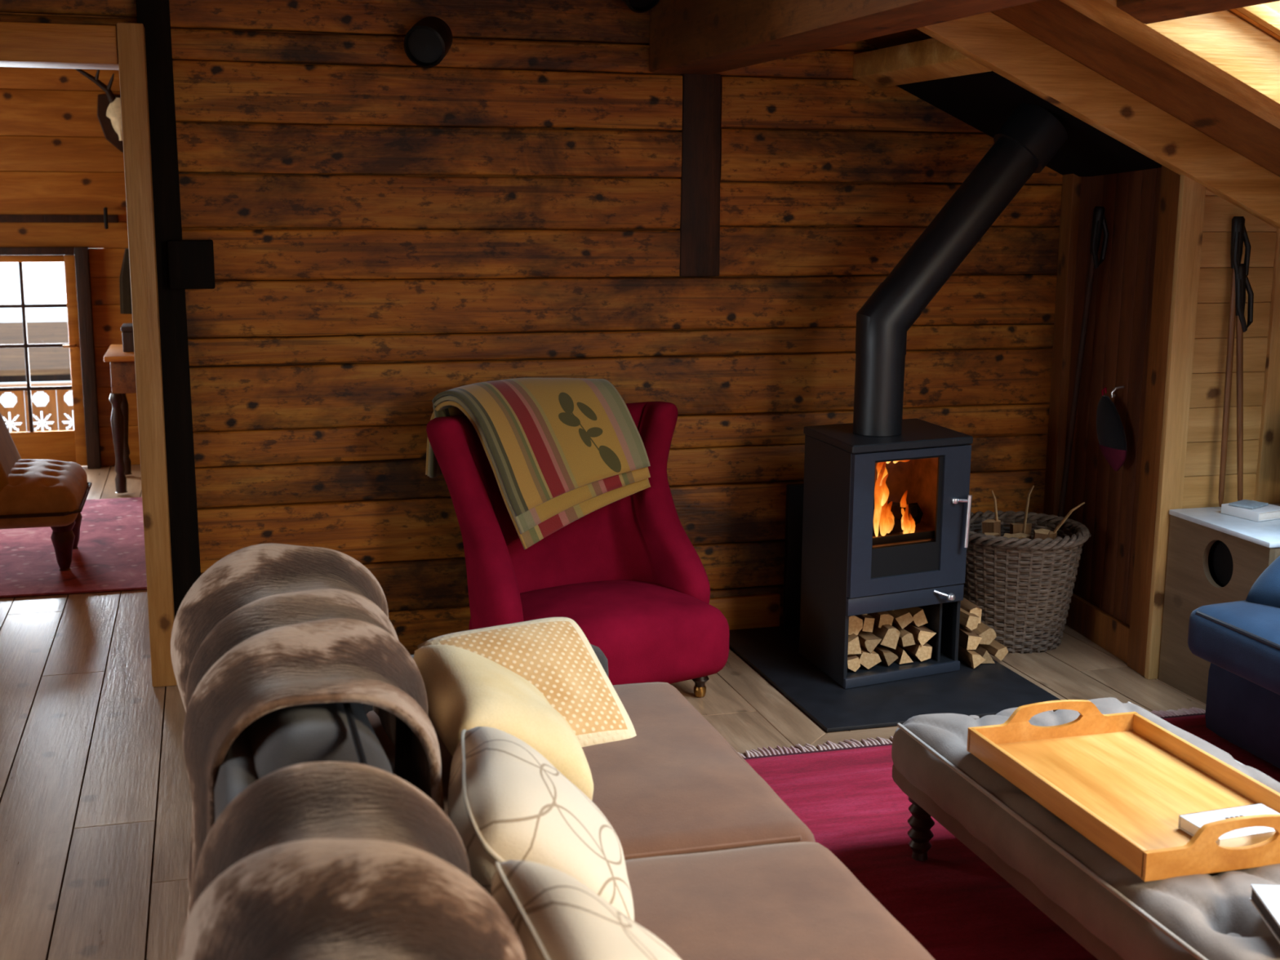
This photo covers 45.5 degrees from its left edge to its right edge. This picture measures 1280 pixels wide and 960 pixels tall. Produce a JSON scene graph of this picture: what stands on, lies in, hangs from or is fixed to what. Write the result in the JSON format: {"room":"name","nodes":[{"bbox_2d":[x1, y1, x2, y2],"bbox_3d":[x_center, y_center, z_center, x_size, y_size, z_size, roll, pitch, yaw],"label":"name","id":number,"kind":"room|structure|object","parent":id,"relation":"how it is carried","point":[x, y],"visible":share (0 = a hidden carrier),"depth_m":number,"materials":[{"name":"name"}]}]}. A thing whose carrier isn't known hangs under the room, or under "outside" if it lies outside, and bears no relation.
{"room":"chalet living room","nodes":[
{"label":"chalet living room","id":0,"kind":"room"},
{"bbox_2d":[0,66,140,466],"bbox_3d":[-3.764,-1.391,8.840,4.000,2.700,0.063,-3,11,-16],"label":"wall","id":1,"kind":"structure","parent":0,"point":[56,157],"depth_m":8.86,"materials":[{"name":"wood"}]},
{"bbox_2d":[0,246,101,468],"bbox_3d":[-3.624,-0.707,8.968,0.800,1.310,0.143,-3,11,-16],"label":"door","id":2,"kind":"structure","parent":1,"relation":"in","point":[81,446],"depth_m":9.01,"materials":[{"name":"brown wood"}]},
{"bbox_2d":[0,214,118,222],"bbox_3d":[-4.320,-1.476,8.610,2.615,0.045,0.045,-3,11,-16],"label":"trim","id":3,"kind":"structure","parent":1,"relation":"attached to","point":[3,218],"depth_m":8.85,"materials":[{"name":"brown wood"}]},
{"bbox_2d":[74,68,123,152],"bbox_3d":[-2.997,-2.138,8.798,0.504,0.486,0.159,-3,11,-16],"label":"trophy","id":4,"kind":"object","parent":1,"relation":"attached to","point":[108,105],"visible":0.46,"depth_m":8.80,"materials":[{"name":"brown wood"}]},
{"bbox_2d":[103,206,108,229],"bbox_3d":[-3.109,-1.525,8.890,0.022,0.127,0.057,-3,11,-16],"label":"coat hook","id":5,"kind":"object","parent":1,"relation":"attached to","point":[105,209],"visible":1,"depth_m":8.87,"materials":[{"name":"black metal"}]},
{"bbox_2d":[119,248,132,314],"bbox_3d":[-3.004,-1.171,8.998,0.132,0.380,0.063,-3,11,-16],"label":"coat","id":6,"kind":"object","parent":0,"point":[124,278],"visible":0.55,"depth_m":8.98,"materials":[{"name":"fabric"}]},
{"bbox_2d":[0,0,1062,653],"bbox_3d":[-1.196,-1.226,5.098,6.529,3.801,0.091,-3,11,-16],"label":"wall","id":7,"kind":"structure","parent":0,"point":[389,233],"depth_m":5.38,"materials":[{"name":"brown wood"}]},
{"bbox_2d":[0,21,119,70],"bbox_3d":[-2.330,-1.350,4.699,1.383,0.117,0.265,-3,11,-16],"label":"trim","id":8,"kind":"structure","parent":7,"relation":"attached to","point":[22,44],"depth_m":4.72,"materials":[{"name":"orange wood"}]},
{"bbox_2d":[116,22,177,687],"bbox_3d":[-1.630,-0.387,5.075,0.080,2.155,0.280,-3,11,-16],"label":"trim","id":9,"kind":"structure","parent":7,"relation":"attached to","point":[131,51],"depth_m":4.93,"materials":[{"name":"brown wood"}]},
{"bbox_2d":[136,0,200,617],"bbox_3d":[-1.558,-1.144,4.977,0.116,3.520,0.130,-3,11,-16],"label":"trim","id":10,"kind":"structure","parent":7,"relation":"attached to","point":[154,15],"depth_m":5.03,"materials":[{"name":"wood"}]},
{"bbox_2d":[167,239,215,288],"bbox_3d":[-1.475,-0.710,5.021,0.143,0.157,0.100,-3,11,-16],"label":"block","id":11,"kind":"object","parent":7,"relation":"attached to","point":[190,262],"visible":1,"depth_m":4.97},
{"bbox_2d":[404,16,452,67],"bbox_3d":[-0.698,-1.449,5.058,0.146,0.169,0.196,1,11,3],"label":"spotlight","id":12,"kind":"object","parent":7,"relation":"attached to","point":[426,44],"visible":1,"depth_m":5.01,"materials":[{"name":"black metal"}]},
{"bbox_2d":[621,0,659,13],"bbox_3d":[-0.018,-1.680,5.206,0.140,0.174,0.198,-6,12,-30],"label":"spotlight","id":13,"kind":"object","parent":7,"relation":"attached to","point":[636,6],"visible":1,"depth_m":5.20,"materials":[{"name":"black metal"}]},
{"bbox_2d":[676,73,720,276],"bbox_3d":[0.212,-1.097,5.516,0.152,0.716,0.068,-3,11,-16],"label":"trim","id":14,"kind":"structure","parent":7,"relation":"attached to","point":[700,221],"depth_m":5.48,"materials":[{"name":"brown wood"}]},
{"bbox_2d":[709,593,780,630],"bbox_3d":[0.288,0.510,5.795,0.510,0.127,0.024,-3,11,-16],"label":"baseboard","id":15,"kind":"structure","parent":7,"relation":"attached to","point":[761,611],"depth_m":5.82,"materials":[{"name":"orange wood"}]},
{"bbox_2d":[853,38,991,88],"bbox_3d":[0.937,-1.412,5.158,0.085,0.120,0.893,-3,11,-16],"label":"trim","id":16,"kind":"structure","parent":7,"relation":"attached to","point":[927,60],"depth_m":5.14,"materials":[{"name":"brown wood"}]},
{"bbox_2d":[897,71,1161,177],"bbox_3d":[1.370,-1.256,5.312,0.814,0.382,0.893,-3,11,-16],"label":"trim","id":17,"kind":"structure","parent":7,"relation":"attached to","point":[984,101],"depth_m":5.34,"materials":[{"name":"metal"}]},
{"bbox_2d":[0,464,1205,959],"bbox_3d":[-0.066,1.101,3.222,7.900,0.060,14.069,-3,11,-16],"label":"floor","id":18,"kind":"structure","parent":0,"point":[95,795],"depth_m":4.53,"materials":[{"name":"brown wood"}]},
{"bbox_2d":[0,497,146,597],"bbox_3d":[-3.257,0.314,7.064,2.280,0.013,1.990,-3,11,-16],"label":"patterned rug","id":19,"kind":"object","parent":18,"relation":"on","point":[110,553],"visible":0.48,"depth_m":6.89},
{"bbox_2d":[0,412,92,570],"bbox_3d":[-2.869,-0.007,6.632,0.873,0.788,0.754,-3,11,-16],"label":"chair","id":20,"kind":"object","parent":19,"relation":"on","point":[34,492],"visible":1,"depth_m":6.46,"materials":[{"name":"brown leather"}]},
{"bbox_2d":[103,344,136,493],"bbox_3d":[-2.597,-0.367,8.636,0.750,0.749,0.670,-3,11,-16],"label":"side table","id":21,"kind":"object","parent":18,"relation":"on","point":[122,371],"visible":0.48,"depth_m":8.26,"materials":[{"name":"orange wood"}]},
{"bbox_2d":[120,323,133,351],"bbox_3d":[-2.716,-0.795,8.493,0.310,0.140,0.230,-3,11,-16],"label":"wooden box","id":22,"kind":"object","parent":21,"relation":"on","point":[126,329],"visible":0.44,"depth_m":8.36,"materials":[{"name":"brown wood"}]},
{"bbox_2d":[213,644,934,959],"bbox_3d":[-0.054,0.831,2.369,1.140,0.788,3.110,-3,11,-16],"label":"sofa","id":23,"kind":"object","parent":18,"relation":"on","point":[719,867],"visible":0.36,"depth_m":2.76,"materials":[{"name":"beige fabric"}]},
{"bbox_2d":[170,542,444,917],"bbox_3d":[-0.654,0.514,2.953,0.501,0.589,1.282,-3,11,-16],"label":"fur throw","id":24,"kind":"object","parent":23,"relation":"on","point":[265,628],"visible":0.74,"depth_m":2.81,"materials":[{"name":"fur"}]},
{"bbox_2d":[246,702,392,779],"bbox_3d":[-0.636,0.601,2.911,0.257,0.524,0.968,-3,11,-16],"label":"cushion","id":25,"kind":"object","parent":23,"relation":"on","point":[286,736],"depth_m":2.52,"materials":[{"name":"grey fabric"}]},
{"bbox_2d":[176,761,526,959],"bbox_3d":[-0.304,0.759,1.738,0.463,0.562,1.198,-3,11,-16],"label":"fur throw","id":26,"kind":"object","parent":23,"relation":"on","point":[312,860],"visible":1,"depth_m":1.85,"materials":[{"name":"fur"}]},
{"bbox_2d":[413,644,593,800],"bbox_3d":[-0.286,0.495,3.111,0.292,0.264,0.448,-3,11,-19],"label":"cushion","id":27,"kind":"object","parent":23,"relation":"on","point":[467,690],"visible":0.66,"depth_m":2.99,"materials":[{"name":"beige fabric"}]},
{"bbox_2d":[417,617,636,746],"bbox_3d":[-0.253,0.491,3.458,0.415,0.279,0.341,-6,13,-32],"label":"cushion","id":28,"kind":"object","parent":23,"relation":"on","point":[554,655],"visible":0.46,"depth_m":3.44,"materials":[{"name":"beige fabric"}]},
{"bbox_2d":[448,726,634,920],"bbox_3d":[-0.175,0.619,2.617,0.307,0.307,0.469,-1,11,-6],"label":"cushion","id":29,"kind":"object","parent":23,"relation":"on","point":[507,801],"visible":0.67,"depth_m":2.48,"materials":[{"name":"beige fabric"}]},
{"bbox_2d":[491,859,681,959],"bbox_3d":[-0.018,0.724,2.090,0.301,0.304,0.489,-3,11,-19],"label":"cushion","id":30,"kind":"object","parent":23,"relation":"on","point":[553,915],"visible":0.92,"depth_m":2.08,"materials":[{"name":"beige fabric"}]},
{"bbox_2d":[366,681,815,855],"bbox_3d":[-0.168,0.676,3.362,0.815,0.178,0.995,-3,11,-16],"label":"seat cushion","id":31,"kind":"object","parent":23,"relation":"on","point":[677,786],"depth_m":3.16,"materials":[{"name":"beige fabric"}]},
{"bbox_2d":[624,841,934,959],"bbox_3d":[0.104,0.858,2.412,0.815,0.177,0.995,-3,11,-16],"label":"seat cushion","id":32,"kind":"object","parent":23,"relation":"on","point":[764,900],"depth_m":2.63,"materials":[{"name":"beige fabric"}]},
{"bbox_2d":[426,401,729,697],"bbox_3d":[-0.185,0.247,5.081,0.928,0.928,0.794,-6,12,-30],"label":"armchair","id":33,"kind":"object","parent":18,"relation":"on","point":[627,571],"visible":0.7,"depth_m":4.99,"materials":[{"name":"fabric"}]},
{"bbox_2d":[425,377,650,550],"bbox_3d":[-0.362,-0.084,5.226,0.639,0.507,0.516,-8,14,-39],"label":"folded blanket","id":34,"kind":"object","parent":33,"relation":"on","point":[559,451],"visible":0.97,"depth_m":5.13,"materials":[{"name":"fabric"}]},
{"bbox_2d":[716,648,825,751],"bbox_3d":[0.380,0.703,5.190,0.135,0.006,1.244,-3,11,-16],"label":"trim","id":35,"kind":"structure","parent":18,"relation":"on","point":[775,708],"depth_m":5.01,"materials":[{"name":"brown wood"}]},
{"bbox_2d":[813,726,897,750],"bbox_3d":[1.013,0.783,4.794,1.124,0.006,0.135,-3,11,-16],"label":"trim","id":36,"kind":"structure","parent":18,"relation":"on","point":[835,737],"depth_m":4.72,"materials":[{"name":"brown wood"}]},
{"bbox_2d":[728,626,1061,732],"bbox_3d":[0.843,0.660,5.383,0.855,0.013,1.106,-3,11,-16],"label":"hearth slab","id":37,"kind":"object","parent":18,"relation":"on","point":[985,689],"visible":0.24,"depth_m":5.11,"materials":[{"name":"black stone"}]},
{"bbox_2d":[799,418,973,688],"bbox_3d":[0.858,0.242,5.325,0.571,0.828,0.467,-5,12,-26],"label":"wood stove","id":38,"kind":"object","parent":37,"relation":"on","point":[847,570],"visible":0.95,"depth_m":5.18,"materials":[{"name":"black metal"}]},
{"bbox_2d":[847,653,860,671],"bbox_3d":[0.698,0.607,5.285,0.054,0.055,0.225,-3,11,-16],"label":"log","id":39,"kind":"object","parent":38,"relation":"in","point":[853,662],"visible":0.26,"depth_m":5.18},
{"bbox_2d":[847,633,861,654],"bbox_3d":[0.701,0.543,5.284,0.056,0.066,0.227,-3,11,-16],"label":"log","id":40,"kind":"object","parent":39,"relation":"on","point":[854,647],"visible":0.26,"depth_m":5.18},
{"bbox_2d":[848,615,862,635],"bbox_3d":[0.695,0.475,5.312,0.078,0.076,0.227,-3,11,-16],"label":"log","id":41,"kind":"object","parent":40,"relation":"on","point":[855,624],"visible":0.29,"depth_m":5.21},
{"bbox_2d":[854,644,881,669],"bbox_3d":[0.756,0.596,5.318,0.086,0.066,0.225,-3,11,-16],"label":"log","id":42,"kind":"object","parent":38,"relation":"in","point":[866,659],"visible":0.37,"depth_m":5.21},
{"bbox_2d":[857,630,881,653],"bbox_3d":[0.766,0.546,5.312,0.062,0.050,0.226,-3,11,-16],"label":"log","id":43,"kind":"object","parent":42,"relation":"on","point":[868,641],"visible":0.38,"depth_m":5.21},
{"bbox_2d":[856,614,874,632],"bbox_3d":[0.754,0.478,5.353,0.049,0.056,0.227,-3,11,-16],"label":"log","id":44,"kind":"object","parent":43,"relation":"on","point":[868,620],"visible":0.28,"depth_m":5.25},
{"bbox_2d":[873,643,897,666],"bbox_3d":[0.832,0.595,5.349,0.062,0.057,0.227,-3,11,-16],"label":"log","id":45,"kind":"object","parent":38,"relation":"in","point":[887,657],"visible":0.48,"depth_m":5.25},
{"bbox_2d":[871,624,900,648],"bbox_3d":[0.829,0.525,5.345,0.075,0.079,0.228,-3,11,-16],"label":"log","id":46,"kind":"object","parent":45,"relation":"on","point":[890,635],"visible":0.49,"depth_m":5.25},
{"bbox_2d":[867,611,893,627],"bbox_3d":[0.822,0.470,5.382,0.060,0.062,0.226,-3,11,-16],"label":"log","id":47,"kind":"object","parent":46,"relation":"on","point":[881,618],"visible":0.28,"depth_m":5.28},
{"bbox_2d":[872,517,903,533],"bbox_3d":[0.792,0.157,5.247,0.243,0.064,0.066,-2,11,-14],"label":"log","id":48,"kind":"object","parent":38,"relation":"on","point":[897,526],"visible":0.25,"depth_m":5.24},
{"bbox_2d":[873,459,915,536],"bbox_3d":[0.871,0.045,5.196,0.173,0.295,0.130,0,11,-5],"label":"fire","id":49,"kind":"object","parent":38,"relation":"in","point":[882,513],"visible":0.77,"depth_m":5.17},
{"bbox_2d":[881,644,912,664],"bbox_3d":[0.892,0.591,5.383,0.054,0.054,0.222,-3,11,-16],"label":"log","id":50,"kind":"object","parent":38,"relation":"in","point":[903,658],"visible":0.46,"depth_m":5.29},
{"bbox_2d":[891,622,915,646],"bbox_3d":[0.898,0.534,5.382,0.056,0.050,0.226,-3,11,-16],"label":"log","id":51,"kind":"object","parent":50,"relation":"on","point":[905,638],"visible":0.42,"depth_m":5.28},
{"bbox_2d":[886,608,914,629],"bbox_3d":[0.889,0.468,5.400,0.076,0.062,0.224,-3,11,-16],"label":"log","id":52,"kind":"object","parent":51,"relation":"on","point":[902,618],"visible":0.44,"depth_m":5.30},
{"bbox_2d":[873,502,923,524],"bbox_3d":[0.878,0.131,5.332,0.244,0.085,0.081,-8,13,-36],"label":"log","id":53,"kind":"object","parent":38,"relation":"on","point":[917,519],"visible":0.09,"depth_m":5.37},
{"bbox_2d":[873,498,917,520],"bbox_3d":[0.840,0.098,5.290,0.246,0.050,0.062,8,13,34],"label":"log","id":54,"kind":"object","parent":53,"relation":"on","point":[895,508],"visible":0.37,"depth_m":5.23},
{"bbox_2d":[897,641,932,662],"bbox_3d":[0.958,0.581,5.412,0.065,0.063,0.226,-3,11,-16],"label":"log","id":55,"kind":"object","parent":38,"relation":"in","point":[922,653],"visible":0.51,"depth_m":5.31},
{"bbox_2d":[903,622,936,646],"bbox_3d":[0.967,0.527,5.398,0.070,0.059,0.224,-3,11,-16],"label":"log","id":56,"kind":"object","parent":55,"relation":"on","point":[922,634],"visible":0.4,"depth_m":5.30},
{"bbox_2d":[903,606,927,626],"bbox_3d":[0.949,0.462,5.430,0.062,0.063,0.226,-3,11,-16],"label":"log","id":57,"kind":"object","parent":56,"relation":"on","point":[917,614],"visible":0.3,"depth_m":5.33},
{"bbox_2d":[853,103,1067,435],"bbox_3d":[1.087,-0.721,5.197,0.731,1.111,0.200,-3,11,-16],"label":"flue pipe","id":58,"kind":"object","parent":38,"relation":"on","point":[1030,137],"visible":1,"depth_m":5.10,"materials":[{"name":"black metal"}]},
{"bbox_2d":[958,643,986,668],"bbox_3d":[1.166,0.616,5.443,0.055,0.054,0.206,-2,11,-11],"label":"log","id":59,"kind":"object","parent":37,"relation":"on","point":[971,657],"visible":0.59,"depth_m":5.37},
{"bbox_2d":[958,624,982,649],"bbox_3d":[1.159,0.553,5.471,0.058,0.056,0.204,-2,11,-11],"label":"log","id":60,"kind":"object","parent":59,"relation":"on","point":[968,639],"visible":0.59,"depth_m":5.39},
{"bbox_2d":[959,607,979,630],"bbox_3d":[1.149,0.486,5.498,0.058,0.058,0.208,-3,11,-17],"label":"log","id":61,"kind":"object","parent":60,"relation":"on","point":[969,620],"visible":0.49,"depth_m":5.41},
{"bbox_2d":[973,644,995,663],"bbox_3d":[1.204,0.608,5.493,0.065,0.051,0.201,-2,11,-14],"label":"log","id":62,"kind":"object","parent":37,"relation":"on","point":[980,651],"visible":0.37,"depth_m":5.40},
{"bbox_2d":[972,622,996,644],"bbox_3d":[1.210,0.538,5.519,0.076,0.062,0.206,-2,11,-14],"label":"log","id":63,"kind":"object","parent":62,"relation":"on","point":[988,634],"visible":0.44,"depth_m":5.43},
{"bbox_2d":[960,597,982,623],"bbox_3d":[1.177,0.466,5.556,0.057,0.062,0.204,-2,11,-11],"label":"log","id":64,"kind":"object","parent":63,"relation":"on","point":[966,604],"visible":0.48,"depth_m":5.47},
{"bbox_2d":[978,640,1008,661],"bbox_3d":[1.260,0.602,5.530,0.057,0.051,0.206,-3,11,-17],"label":"log","id":65,"kind":"object","parent":37,"relation":"on","point":[996,649],"visible":0.49,"depth_m":5.45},
{"bbox_2d":[738,706,1279,959],"bbox_3d":[1.360,1.068,3.240,1.861,0.014,3.206,-3,11,-16],"label":"rug","id":66,"kind":"object","parent":18,"relation":"on","point":[956,906],"visible":0.34,"depth_m":3.85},
{"bbox_2d":[891,697,1279,959],"bbox_3d":[1.138,0.864,3.261,0.697,0.379,1.460,-3,11,-16],"label":"ottoman","id":67,"kind":"object","parent":66,"relation":"on","point":[1101,904],"visible":0.46,"depth_m":3.10,"materials":[{"name":"grey fabric"}]},
{"bbox_2d":[966,699,1279,881],"bbox_3d":[1.058,0.627,3.230,0.438,0.102,0.702,-3,11,-16],"label":"serving tray","id":68,"kind":"object","parent":67,"relation":"on","point":[1123,781],"visible":1,"depth_m":3.26,"materials":[{"name":"brown wood"}]},
{"bbox_2d":[1177,803,1279,847],"bbox_3d":[1.190,0.688,3.027,0.200,0.028,0.122,-3,11,-18],"label":"book","id":69,"kind":"object","parent":68,"relation":"on","point":[1190,824],"visible":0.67,"depth_m":3.02,"materials":[{"name":"white paper"}]},
{"bbox_2d":[1249,884,1279,942],"bbox_3d":[1.232,0.764,2.645,0.280,0.031,0.200,1,11,4],"label":"book","id":70,"kind":"object","parent":67,"relation":"on","point":[1265,899],"visible":1,"depth_m":2.69,"materials":[{"name":"paper"}]},
{"bbox_2d":[1187,600,1279,768],"bbox_3d":[2.303,0.543,3.954,0.880,0.800,1.695,-3,11,-16],"label":"sofa","id":71,"kind":"object","parent":66,"relation":"on","point":[1240,640],"visible":0.97,"depth_m":4.46,"materials":[{"name":"blue fabric"}]},
{"bbox_2d":[1187,600,1279,695],"bbox_3d":[2.070,0.496,4.354,0.650,0.190,0.795,-3,11,-16],"label":"seat cushion","id":72,"kind":"object","parent":71,"relation":"on","point":[1242,638],"depth_m":4.43,"materials":[{"name":"blue fabric"}]},
{"bbox_2d":[1245,555,1279,608],"bbox_3d":[2.092,0.289,4.482,0.366,0.276,0.483,-6,12,-29],"label":"cushion","id":73,"kind":"object","parent":71,"relation":"on","point":[1265,590],"visible":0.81,"depth_m":4.55,"materials":[{"name":"blue fabric"}]},
{"bbox_2d":[963,510,1091,653],"bbox_3d":[1.400,0.383,5.719,0.521,0.450,0.522,6,12,29],"label":"wicker basket","id":74,"kind":"object","parent":18,"relation":"on","point":[1062,556],"visible":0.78,"depth_m":5.54,"materials":[{"name":"wicker"}]},
{"bbox_2d":[982,519,1000,613],"bbox_3d":[1.338,0.331,5.791,0.083,0.367,0.065,9,14,38],"label":"log","id":75,"kind":"object","parent":74,"relation":"in","point":[988,526],"visible":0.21,"depth_m":5.75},
{"bbox_2d":[997,533,1021,630],"bbox_3d":[1.353,0.380,5.616,0.072,0.365,0.070,7,13,33],"label":"log","id":76,"kind":"object","parent":74,"relation":"in","point":[1006,535],"visible":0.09,"depth_m":5.58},
{"bbox_2d":[1009,522,1031,534],"bbox_3d":[1.442,0.343,5.813,0.078,0.368,0.078,2,11,9],"label":"log","id":77,"kind":"object","parent":74,"relation":"in","point":[1017,527],"visible":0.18,"depth_m":5.77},
{"bbox_2d":[1012,533,1031,631],"bbox_3d":[1.415,0.380,5.691,0.062,0.366,0.064,-5,12,-27],"label":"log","id":78,"kind":"object","parent":74,"relation":"in","point":[1023,535],"visible":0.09,"depth_m":5.66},
{"bbox_2d":[1022,485,1034,533],"bbox_3d":[1.458,0.183,5.771,0.014,0.323,0.082,9,14,39],"label":"twig","id":79,"kind":"object","parent":74,"relation":"in","point":[1032,487],"visible":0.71,"depth_m":5.76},
{"bbox_2d":[1027,528,1050,617],"bbox_3d":[1.463,0.362,5.632,0.075,0.365,0.069,4,11,18],"label":"log","id":80,"kind":"object","parent":74,"relation":"in","point":[1043,534],"visible":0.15,"depth_m":5.59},
{"bbox_2d":[1053,502,1084,533],"bbox_3d":[1.569,0.219,5.696,0.161,0.284,0.024,3,11,11],"label":"twig","id":81,"kind":"object","parent":74,"relation":"in","point":[1069,513],"visible":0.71,"depth_m":5.67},
{"bbox_2d":[1057,205,1108,536],"bbox_3d":[1.647,-0.223,5.749,0.066,1.592,0.190,-3,11,-16],"label":"ski pole","id":82,"kind":"object","parent":18,"relation":"on","point":[1099,222],"visible":0.77,"depth_m":5.64,"materials":[{"name":"black metal"}]},
{"bbox_2d":[1158,503,1279,704],"bbox_3d":[2.170,0.429,5.082,0.636,0.604,0.519,-3,11,-16],"label":"base cabinet","id":83,"kind":"object","parent":18,"relation":"on","point":[1214,557],"visible":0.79,"depth_m":5.06,"materials":[{"name":"grey wood"}]},
{"bbox_2d":[1217,216,1251,506],"bbox_3d":[1.984,-0.391,5.124,0.064,0.974,0.053,-3,11,-16],"label":"ski pole","id":84,"kind":"object","parent":83,"relation":"on","point":[1239,236],"visible":0.98,"depth_m":5.09,"materials":[{"name":"black metal"}]},
{"bbox_2d":[1234,263,1253,501],"bbox_3d":[2.006,-0.312,5.124,0.090,0.820,0.047,4,11,20],"label":"ski pole","id":85,"kind":"object","parent":83,"relation":"on","point":[1242,282],"visible":0.92,"depth_m":5.10,"materials":[{"name":"brown wood"}]},
{"bbox_2d":[1221,500,1279,521],"bbox_3d":[2.050,0.103,5.089,0.149,0.031,0.153,-5,12,-27],"label":"book","id":86,"kind":"object","parent":83,"relation":"on","point":[1270,512],"visible":0.83,"depth_m":5.03,"materials":[{"name":"white paper"}]},
{"bbox_2d":[1228,499,1268,509],"bbox_3d":[2.030,0.081,5.092,0.105,0.008,0.085,-9,14,-40],"label":"notebook","id":87,"kind":"object","parent":86,"relation":"on","point":[1246,504],"visible":1,"depth_m":5.08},
{"bbox_2d":[863,0,1279,176],"bbox_3d":[0.206,-1.219,1.492,7.900,2.764,7.750,-3,11,-16],"label":"ceiling","id":88,"kind":"structure","parent":0,"point":[1057,24],"depth_m":4.65,"materials":[{"name":"wood"}]},
{"bbox_2d":[1059,0,1279,128],"bbox_3d":[1.879,-0.965,4.111,2.900,1.437,0.155,-3,11,-16],"label":"trim","id":89,"kind":"structure","parent":88,"relation":"attached to","point":[1220,51],"depth_m":3.91,"materials":[{"name":"brown wood"}]},
{"bbox_2d":[1116,0,1279,24],"bbox_3d":[1.391,-1.138,3.200,0.088,0.229,1.238,-3,11,-16],"label":"trim","id":90,"kind":"structure","parent":88,"relation":"attached to","point":[1147,11],"depth_m":3.64,"materials":[{"name":"brown wood"}]},
{"bbox_2d":[1230,0,1279,39],"bbox_3d":[2.065,-0.984,3.423,1.308,0.722,1.228,-3,11,-16],"label":"window","id":91,"kind":"structure","parent":88,"relation":"attached to","point":[1266,16],"depth_m":3.85,"materials":[{"name":"orange wood"}]},
{"bbox_2d":[1060,167,1161,626],"bbox_3d":[1.741,-0.285,5.626,0.040,1.800,0.686,-1,11,-9],"label":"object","id":92,"kind":"structure","parent":0,"point":[1117,345],"depth_m":5.58,"materials":[{"name":"wood"}]},
{"bbox_2d":[1042,173,1081,531],"bbox_3d":[1.660,-0.354,5.989,0.080,1.800,0.095,-3,11,-16],"label":"trim","id":93,"kind":"structure","parent":92,"relation":"attached to","point":[1071,183],"depth_m":5.92,"materials":[{"name":"wood"}]},
{"bbox_2d":[1065,592,1129,663],"bbox_3d":[1.705,0.537,5.770,0.022,0.130,0.670,-1,11,-9],"label":"baseboard","id":94,"kind":"structure","parent":92,"relation":"attached to","point":[1101,628],"depth_m":5.68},
{"bbox_2d":[1111,385,1124,397],"bbox_3d":[1.712,-0.317,5.479,0.051,0.044,0.010,-3,11,-16],"label":"wall hook","id":95,"kind":"object","parent":92,"relation":"attached to","point":[1113,391],"visible":1,"depth_m":5.47,"materials":[{"name":"metal"}]},
{"bbox_2d":[1096,386,1127,471],"bbox_3d":[1.689,-0.182,5.466,0.050,0.287,0.195,-3,11,-16],"label":"glove","id":96,"kind":"object","parent":95,"relation":"hanging from","point":[1111,436],"visible":1,"depth_m":5.44,"materials":[{"name":"black fabric"}]},
{"bbox_2d":[1127,164,1180,676],"bbox_3d":[1.798,-0.240,5.224,0.104,1.860,0.137,-3,11,-16],"label":"trim","id":97,"kind":"structure","parent":92,"relation":"attached to","point":[1170,180],"depth_m":5.22,"materials":[{"name":"wood"}]},
{"bbox_2d":[1182,189,1279,508],"bbox_3d":[2.403,-0.329,5.327,1.336,2.005,0.047,-3,11,-16],"label":"wall","id":98,"kind":"structure","parent":0,"point":[1203,450],"depth_m":5.17,"materials":[{"name":"brown wood"}]},
{"bbox_2d":[916,11,1279,228],"bbox_3d":[1.650,-1.118,4.912,2.900,1.437,0.060,-3,11,-16],"label":"ceiling beam","id":99,"kind":"structure","parent":98,"relation":"attached to","point":[988,39],"depth_m":4.83,"materials":[{"name":"brown wood"}]},
{"bbox_2d":[1144,175,1205,679],"bbox_3d":[1.807,-0.195,5.152,0.086,1.800,0.025,-3,11,-16],"label":"trim","id":100,"kind":"structure","parent":98,"relation":"attached to","point":[1192,194],"depth_m":5.12,"materials":[{"name":"wood"}]},
{"bbox_2d":[1254,228,1279,503],"bbox_3d":[2.180,-0.124,5.274,0.092,1.620,0.022,-3,11,-16],"label":"trim","id":101,"kind":"structure","parent":98,"relation":"attached to","point":[1268,472],"depth_m":5.24,"materials":[{"name":"wood"}]},
{"bbox_3d":[-3.777,-0.139,9.838,6.000,0.070,1.300,-3,11,-16],"label":"floor","id":102,"kind":"structure","parent":0,"visible":0},
{"bbox_2d":[0,380,73,431],"bbox_3d":[-3.901,-0.457,10.233,4.000,0.405,0.090,-3,11,-16],"label":"balcony railing","id":103,"kind":"object","parent":102,"relation":"on","point":[51,407],"visible":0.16,"depth_m":10.18,"materials":[{"name":"brown wood"}]},
{"label":"outside","id":104,"kind":"structure","parent":0,"visible":0},
{"bbox_2d":[0,295,74,431],"bbox_3d":[-10.037,-1.931,26.475,45.000,0.330,33.800,-3,11,-16],"label":"snow ground","id":105,"kind":"structure","parent":104,"point":[6,314],"depth_m":34.78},
{"bbox_2d":[0,321,71,382],"bbox_3d":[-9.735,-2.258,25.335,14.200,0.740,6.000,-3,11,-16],"label":"building exterior","id":106,"kind":"structure","parent":105,"relation":"on","point":[46,363],"depth_m":23.33,"materials":[{"name":"brown wood"}]},
{"bbox_3d":[1.224,0.025,-1.971,7.900,4.000,0.100,-3,11,-16],"label":"wall","id":107,"kind":"structure","parent":0,"visible":0},
{"bbox_2d":[648,0,1040,75],"bbox_3d":[1.162,-0.903,1.813,0.235,0.300,7.525,-3,11,-16],"label":"ceiling beam","id":108,"kind":"structure","parent":107,"relation":"attached to","point":[687,37],"depth_m":4.30,"materials":[{"name":"brown wood"}]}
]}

